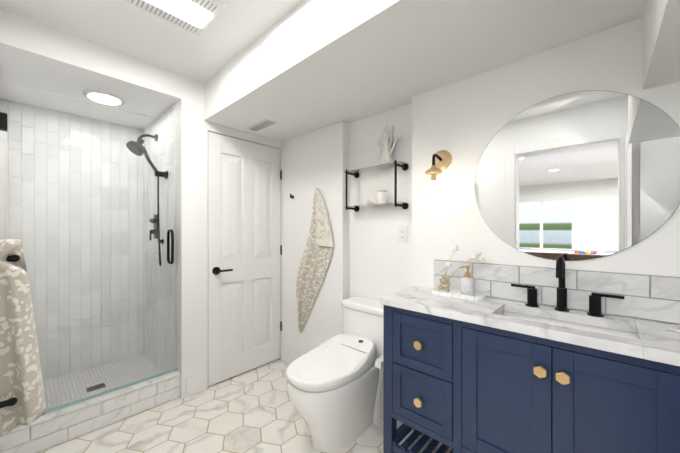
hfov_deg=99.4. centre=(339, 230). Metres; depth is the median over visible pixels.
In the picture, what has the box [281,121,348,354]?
wall
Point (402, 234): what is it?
electrical outlet plate
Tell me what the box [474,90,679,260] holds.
round mirror
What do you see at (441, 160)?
light
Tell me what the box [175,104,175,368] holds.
wall
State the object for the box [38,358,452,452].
floor
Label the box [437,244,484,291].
vase
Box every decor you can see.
[366,197,376,204]
[375,125,398,167]
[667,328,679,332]
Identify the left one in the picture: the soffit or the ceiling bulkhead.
the soffit
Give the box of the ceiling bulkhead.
[643,0,679,89]
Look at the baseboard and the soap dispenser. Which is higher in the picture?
the soap dispenser
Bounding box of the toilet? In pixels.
[286,297,382,452]
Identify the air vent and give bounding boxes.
[246,119,277,131]
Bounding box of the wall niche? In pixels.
[349,103,411,299]
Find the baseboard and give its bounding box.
[281,345,302,363]
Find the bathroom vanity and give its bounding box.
[379,300,679,452]
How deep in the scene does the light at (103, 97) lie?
2.09 m
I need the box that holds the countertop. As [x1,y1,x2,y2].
[379,288,679,363]
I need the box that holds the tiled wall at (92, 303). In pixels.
[0,99,174,380]
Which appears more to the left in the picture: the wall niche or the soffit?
the soffit
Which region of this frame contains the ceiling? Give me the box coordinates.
[0,0,303,82]
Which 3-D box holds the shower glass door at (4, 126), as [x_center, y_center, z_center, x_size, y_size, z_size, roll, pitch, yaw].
[-1.542,0.127,1.866,0.112,1.877,0.934,0,0,42]
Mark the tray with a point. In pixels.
(456, 294)
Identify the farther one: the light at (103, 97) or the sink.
the light at (103, 97)
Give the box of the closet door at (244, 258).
[208,132,281,385]
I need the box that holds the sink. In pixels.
[491,308,638,347]
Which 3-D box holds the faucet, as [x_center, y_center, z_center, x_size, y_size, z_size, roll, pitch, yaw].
[0.968,0.235,1.265,0.400,0.247,0.135,0,0,42]
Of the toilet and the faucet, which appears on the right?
the faucet
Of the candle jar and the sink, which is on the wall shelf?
the candle jar
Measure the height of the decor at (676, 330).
0.013 m
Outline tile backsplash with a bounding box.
[434,259,679,323]
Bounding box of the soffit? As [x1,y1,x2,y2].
[0,8,184,129]
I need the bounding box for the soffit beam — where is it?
[204,0,645,141]
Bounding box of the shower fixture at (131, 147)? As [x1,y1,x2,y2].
[126,134,167,265]
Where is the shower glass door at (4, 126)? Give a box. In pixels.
[0,80,177,413]
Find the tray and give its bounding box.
[432,288,483,300]
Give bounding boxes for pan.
[43,354,160,408]
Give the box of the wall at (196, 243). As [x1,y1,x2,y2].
[185,76,281,396]
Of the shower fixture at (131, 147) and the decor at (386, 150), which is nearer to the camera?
the decor at (386, 150)
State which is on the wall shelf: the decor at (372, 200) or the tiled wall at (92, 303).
the decor at (372, 200)
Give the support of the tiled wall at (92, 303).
attached to the wall
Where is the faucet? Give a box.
[511,256,623,315]
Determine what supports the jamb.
attached to the wall at (175, 232)
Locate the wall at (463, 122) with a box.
[412,17,679,324]
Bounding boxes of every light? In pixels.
[83,89,124,105]
[124,0,223,35]
[420,150,451,200]
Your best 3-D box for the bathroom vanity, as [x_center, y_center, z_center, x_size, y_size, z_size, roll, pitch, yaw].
[0.893,0.824,1.184,1.470,0.859,0.412,0,0,42]
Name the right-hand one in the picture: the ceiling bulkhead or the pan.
the ceiling bulkhead
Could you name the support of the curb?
on the floor
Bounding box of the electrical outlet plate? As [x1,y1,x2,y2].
[398,226,407,242]
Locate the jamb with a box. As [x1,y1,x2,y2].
[176,99,184,398]
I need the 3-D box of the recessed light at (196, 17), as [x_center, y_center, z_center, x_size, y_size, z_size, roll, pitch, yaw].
[-0.830,-1.143,1.448,0.320,0.026,0.355,0,0,42]
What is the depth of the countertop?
1.26 m
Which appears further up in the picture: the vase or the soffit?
the soffit
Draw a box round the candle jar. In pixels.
[377,190,386,203]
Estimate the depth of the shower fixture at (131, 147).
2.37 m
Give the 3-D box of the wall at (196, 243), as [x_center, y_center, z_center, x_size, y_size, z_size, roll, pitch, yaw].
[-0.858,0.048,2.580,0.120,2.410,1.025,0,0,42]
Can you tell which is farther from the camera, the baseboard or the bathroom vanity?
the baseboard
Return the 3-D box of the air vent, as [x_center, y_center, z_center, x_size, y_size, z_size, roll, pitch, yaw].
[-0.645,-0.858,2.367,0.310,0.008,0.100,0,0,42]
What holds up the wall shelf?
attached to the wall niche
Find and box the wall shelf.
[344,160,409,211]
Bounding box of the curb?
[0,368,179,452]
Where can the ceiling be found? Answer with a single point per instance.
(232, 30)
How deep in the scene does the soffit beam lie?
1.45 m
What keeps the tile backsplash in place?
attached to the wall at (463, 122)
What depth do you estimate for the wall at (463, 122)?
1.53 m
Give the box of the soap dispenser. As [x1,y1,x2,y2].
[459,265,474,295]
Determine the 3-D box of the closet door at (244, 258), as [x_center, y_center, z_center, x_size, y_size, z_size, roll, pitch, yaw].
[-0.801,0.228,2.545,0.100,2.026,0.704,0,0,42]

